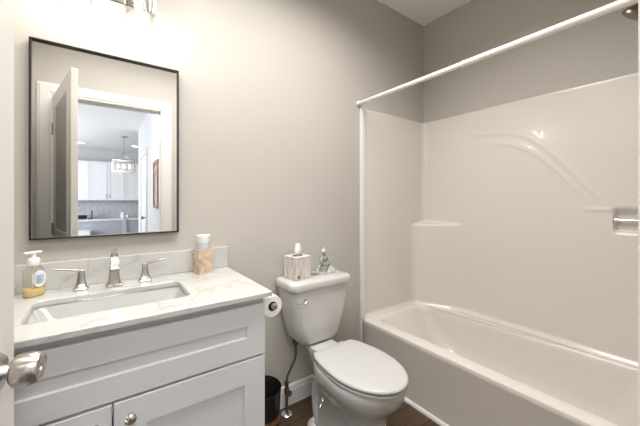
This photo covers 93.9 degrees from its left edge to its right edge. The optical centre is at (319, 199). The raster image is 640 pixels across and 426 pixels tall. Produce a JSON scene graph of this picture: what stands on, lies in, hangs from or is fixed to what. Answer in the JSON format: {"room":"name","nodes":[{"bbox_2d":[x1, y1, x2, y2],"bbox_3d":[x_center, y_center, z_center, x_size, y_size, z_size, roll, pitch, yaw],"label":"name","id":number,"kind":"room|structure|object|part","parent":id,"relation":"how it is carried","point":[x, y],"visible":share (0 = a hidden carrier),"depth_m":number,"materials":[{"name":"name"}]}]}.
{"room":"bathroom","nodes":[
{"label":"bathroom","id":0,"kind":"room"},
{"bbox_2d":[14,0,423,386],"bbox_3d":[-0.238,-0.138,1.873,3.000,2.775,0.120,0,0,-36],"label":"wall","id":1,"kind":"structure","parent":0,"point":[270,90],"depth_m":1.72,"materials":[{"name":"grey paint"}]},
{"bbox_2d":[29,36,178,240],"bbox_3d":[-0.904,-0.235,1.303,0.526,0.780,0.027,0,0,-36],"label":"wall mirror","id":2,"kind":"object","parent":1,"relation":"attached to","point":[104,128],"visible":1,"depth_m":1.27,"materials":[{"name":"black metal"}]},
{"bbox_2d":[71,0,155,27],"bbox_3d":[-0.870,-0.819,1.232,0.344,0.230,0.180,0,0,-36],"label":"vanity light","id":3,"kind":"object","parent":1,"relation":"attached to","point":[148,7],"visible":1,"depth_m":1.28,"materials":[{"name":"white glass"}]},
{"bbox_3d":[-0.934,-0.800,1.141,0.023,0.144,0.023,0,0,-36],"label":"bulb","id":4,"kind":"part","parent":3,"relation":"part of","materials":[{"name":"beige glass"}]},
{"bbox_3d":[-0.764,-0.800,1.264,0.023,0.144,0.023,0,0,-36],"label":"bulb","id":5,"kind":"part","parent":3,"relation":"part of","materials":[{"name":"beige glass"}]},
{"bbox_3d":[-0.746,-0.880,1.343,0.014,0.108,0.036,0,0,-36],"label":"trim","id":6,"kind":"part","parent":3,"relation":"part of","materials":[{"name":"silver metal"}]},
{"bbox_2d":[14,246,227,293],"bbox_3d":[-0.901,0.301,1.309,0.999,0.108,0.020,0,0,-36],"label":"backsplash","id":7,"kind":"structure","parent":1,"relation":"attached to","point":[179,261],"depth_m":1.28,"materials":[{"name":"white stone"}]},
{"bbox_2d":[280,374,313,409],"bbox_3d":[-0.115,1.189,1.879,0.992,0.122,0.014,0,0,-36],"label":"baseboard","id":8,"kind":"structure","parent":1,"relation":"attached to","point":[301,389],"depth_m":1.86,"materials":[{"name":"white paint"}]},
{"bbox_2d":[356,0,637,105],"bbox_3d":[0.731,-0.697,1.536,0.037,0.037,1.556,0,0,-36],"label":"shower curtain rod","id":9,"kind":"object","parent":1,"relation":"attached to","point":[619,4],"visible":1,"depth_m":1.31,"materials":[{"name":"white metal"}]},
{"bbox_2d":[279,395,439,425],"bbox_3d":[1.795,1.290,-2.497,6.400,0.080,9.650,0,0,-36],"label":"floor","id":10,"kind":"structure","parent":0,"point":[405,415],"depth_m":1.73,"materials":[{"name":"brown wood"}]},
{"bbox_2d":[14,298,264,425],"bbox_3d":[-0.753,0.813,1.088,0.979,0.874,0.548,0,0,-36],"label":"vanity cabinet","id":11,"kind":"object","parent":10,"relation":"on","point":[204,367],"visible":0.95,"depth_m":0.96,"materials":[{"name":"white paint"}]},
{"bbox_3d":[-0.817,0.876,0.754,0.479,0.537,0.018,0,0,-36],"label":"door","id":12,"kind":"part","parent":11,"relation":"part of","materials":[{"name":"white paint"}]},
{"bbox_3d":[-0.571,0.658,0.901,0.034,0.034,0.031,0,0,-36],"label":"knob","id":13,"kind":"part","parent":11,"relation":"part of","materials":[{"name":"silver metal"}]},
{"bbox_2d":[14,267,271,348],"bbox_3d":[-0.749,0.365,1.097,0.999,0.020,0.541,0,0,-36],"label":"countertop","id":14,"kind":"structure","parent":11,"relation":"on","point":[225,286],"depth_m":1.05,"materials":[{"name":"white stone"}]},
{"bbox_2d":[22,250,45,297],"bbox_3d":[-1.057,0.272,1.105,0.046,0.165,0.061,0,0,16],"label":"soap dispenser","id":15,"kind":"object","parent":14,"relation":"on","point":[39,277],"visible":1,"depth_m":1.10,"materials":[{"name":"clear plastic"}]},
{"bbox_2d":[24,286,186,323],"bbox_3d":[-0.738,0.429,1.079,0.502,0.106,0.289,0,0,-36],"label":"sink","id":16,"kind":"object","parent":14,"relation":"in","point":[87,306],"visible":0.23,"depth_m":1.15,"materials":[{"name":"white ceramic"}]},
{"bbox_2d":[54,249,165,291],"bbox_3d":[-0.831,0.278,1.212,0.376,0.155,0.139,0,0,-36],"label":"faucet","id":17,"kind":"object","parent":14,"relation":"on","point":[114,280],"visible":1,"depth_m":1.21,"materials":[{"name":"silver metal"}]},
{"bbox_3d":[-0.972,0.274,1.163,0.020,0.025,0.094,0,0,45],"label":"lever","id":18,"kind":"part","parent":17,"relation":"part of","materials":[{"name":"silver metal"}]},
{"bbox_3d":[-0.948,0.317,1.187,0.050,0.077,0.044,0,0,-36],"label":"handle","id":19,"kind":"part","parent":17,"relation":"part of","materials":[{"name":"silver metal"}]},
{"bbox_3d":[-0.852,0.278,1.238,0.058,0.155,0.059,0,0,-36],"label":"spout","id":20,"kind":"part","parent":17,"relation":"part of","materials":[{"name":"silver metal"}]},
{"bbox_3d":[-0.769,0.317,1.315,0.050,0.077,0.044,0,0,-36],"label":"handle","id":21,"kind":"part","parent":17,"relation":"part of","materials":[{"name":"silver metal"}]},
{"bbox_3d":[-0.740,0.274,1.330,0.094,0.025,0.020,0,0,-26],"label":"lever","id":22,"kind":"part","parent":17,"relation":"part of","materials":[{"name":"silver metal"}]},
{"bbox_2d":[193,247,212,274],"bbox_3d":[-0.571,0.295,1.464,0.072,0.120,0.072,0,0,-44],"label":"dispenser","id":23,"kind":"object","parent":14,"relation":"on","point":[202,258],"visible":0.84,"depth_m":1.44,"materials":[{"name":"beige stone"}]},
{"bbox_2d":[196,234,209,248],"bbox_3d":[-0.571,0.233,1.464,0.065,0.123,0.065,0,0,-36],"label":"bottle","id":24,"kind":"object","parent":23,"relation":"in","point":[203,240],"visible":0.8,"depth_m":1.44,"materials":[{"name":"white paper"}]},
{"bbox_2d":[196,234,209,242],"bbox_3d":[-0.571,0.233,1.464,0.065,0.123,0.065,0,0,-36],"label":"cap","id":25,"kind":"object","parent":24,"relation":"on","point":[202,238],"depth_m":1.44,"materials":[{"name":"white plastic"}]},
{"bbox_3d":[-0.420,0.876,1.039,0.489,0.537,0.018,0,0,-36],"label":"door","id":26,"kind":"part","parent":11,"relation":"part of","materials":[{"name":"white paint"}]},
{"bbox_2d":[269,302,277,309],"bbox_3d":[-0.246,0.431,1.270,0.058,0.048,0.189,0,0,-36],"label":"toilet paper holder","id":27,"kind":"object","parent":11,"relation":"attached to","point":[274,306],"visible":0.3,"depth_m":1.21,"materials":[{"name":"silver metal"}]},
{"bbox_2d":[263,293,281,316],"bbox_3d":[-0.224,0.436,1.268,0.087,0.087,0.104,0,0,-36],"label":"toilet paper roll","id":28,"kind":"object","parent":27,"relation":"on","point":[269,312],"visible":0.51,"depth_m":1.23,"materials":[{"name":"white paper"}]},
{"bbox_2d":[265,375,280,425],"bbox_3d":[-0.299,1.097,1.509,0.208,0.306,0.208,0,0,-36],"label":"waste bin","id":29,"kind":"object","parent":10,"relation":"on","point":[272,384],"visible":0.47,"depth_m":1.47,"materials":[{"name":"black plastic"}]},
{"bbox_2d":[276,269,408,425],"bbox_3d":[0.124,0.850,1.577,0.436,0.800,0.764,0,0,-36],"label":"toilet","id":30,"kind":"object","parent":10,"relation":"on","point":[356,383],"visible":0.97,"depth_m":1.53,"materials":[{"name":"white ceramic"}]},
{"bbox_2d":[281,340,297,417],"bbox_3d":[-0.180,1.038,1.753,0.095,0.424,0.071,0,0,-36],"label":"water supply line","id":31,"kind":"object","parent":30,"relation":"attached to","point":[286,413],"visible":0.98,"depth_m":1.74,"materials":[{"name":"silver metal"}]},
{"bbox_2d":[284,244,310,280],"bbox_3d":[-0.130,0.352,1.736,0.114,0.196,0.117,0,0,-44],"label":"tissue box","id":32,"kind":"object","parent":30,"relation":"on","point":[297,266],"visible":1,"depth_m":1.70,"materials":[{"name":"white"}]},
{"bbox_3d":[-0.092,0.556,1.619,0.077,0.028,0.034,0,0,-36],"label":"flush lever","id":33,"kind":"part","parent":30,"relation":"part of","materials":[{"name":"silver metal"}]},
{"bbox_3d":[-0.035,0.667,1.800,0.416,0.330,0.200,0,0,-36],"label":"tank","id":34,"kind":"part","parent":30,"relation":"part of","materials":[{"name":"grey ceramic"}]},
{"bbox_3d":[-0.033,0.477,1.797,0.436,0.054,0.223,0,0,-36],"label":"tank lid","id":35,"kind":"part","parent":30,"relation":"part of","materials":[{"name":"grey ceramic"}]},
{"bbox_2d":[311,247,335,274],"bbox_3d":[0.024,0.370,1.838,0.178,0.160,0.086,0,0,-36],"label":"figurine","id":36,"kind":"object","parent":30,"relation":"on","point":[324,268],"visible":0.98,"depth_m":1.81,"materials":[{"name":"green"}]},
{"bbox_3d":[0.209,0.830,1.460,0.346,0.018,0.468,0,0,-36],"label":"seat","id":37,"kind":"part","parent":30,"relation":"part of","materials":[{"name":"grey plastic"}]},
{"bbox_3d":[0.209,0.807,1.460,0.352,0.023,0.474,0,0,-36],"label":"seat lid","id":38,"kind":"part","parent":30,"relation":"part of","materials":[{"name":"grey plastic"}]},
{"bbox_2d":[363,304,637,425],"bbox_3d":[1.058,1.057,1.772,0.745,0.386,1.546,0,0,-36],"label":"bathtub","id":39,"kind":"object","parent":10,"relation":"on","point":[463,369],"visible":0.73,"depth_m":1.71,"materials":[{"name":"white plastic"}]},
{"bbox_2d":[404,397,448,425],"bbox_3d":[0.756,1.240,1.545,0.016,0.020,1.542,0,0,-36],"label":"trim","id":40,"kind":"structure","parent":39,"relation":"attached to","point":[411,403],"depth_m":1.74,"materials":[{"name":"white paint"}]},
{"bbox_2d":[377,0,470,25],"bbox_3d":[0.251,-1.565,1.193,3.000,0.080,1.795,0,0,-36],"label":"ceiling","id":41,"kind":"structure","parent":0,"point":[423,12],"depth_m":2.37,"materials":[{"name":"white paint"}]},
{"bbox_2d":[424,0,637,122],"bbox_3d":[1.463,-0.138,1.991,0.160,2.775,1.675,0,0,-36],"label":"wall","id":42,"kind":"structure","parent":0,"point":[604,47],"depth_m":2.03,"materials":[{"name":"grey paint"}]},
{"bbox_2d":[359,72,637,366],"bbox_3d":[1.058,0.291,1.772,0.786,1.918,1.556,0,0,-36],"label":"shower surround","id":43,"kind":"object","parent":42,"relation":"attached to","point":[522,215],"visible":0.98,"depth_m":2.02,"materials":[{"name":"white plastic"}]},
{"bbox_3d":[0.692,-0.137,0.477,2.860,2.775,0.116,0,0,-36],"label":"wall","id":44,"kind":"structure","parent":0,"visible":0},
{"bbox_2d":[0,0,46,425],"bbox_3d":[-0.430,0.214,0.197,0.160,2.060,0.763,0,0,-24],"label":"door","id":45,"kind":"structure","parent":44,"relation":"in","point":[27,368],"depth_m":0.52,"materials":[{"name":"white paint"}]},
{"bbox_3d":[-0.501,0.289,0.512,0.039,0.054,0.054,0,0,-24],"label":"knob","id":46,"kind":"part","parent":45,"relation":"part of","materials":[{"name":"silver metal"}]},
{"bbox_2d":[622,3,637,20],"bbox_3d":[1.373,-0.825,1.190,0.080,0.145,0.246,0,0,-36],"label":"showerhead","id":47,"kind":"object","parent":44,"relation":"attached to","point":[631,12],"visible":0.85,"depth_m":1.25,"materials":[{"name":"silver metal"}]},
{"bbox_2d":[638,0,639,425],"bbox_3d":[0.007,0.169,0.068,0.936,2.163,0.019,0,0,-36],"label":"trim","id":48,"kind":"structure","parent":44,"relation":"attached to","point":[638,0],"depth_m":0.31,"materials":[{"name":"white paint"}]}
]}

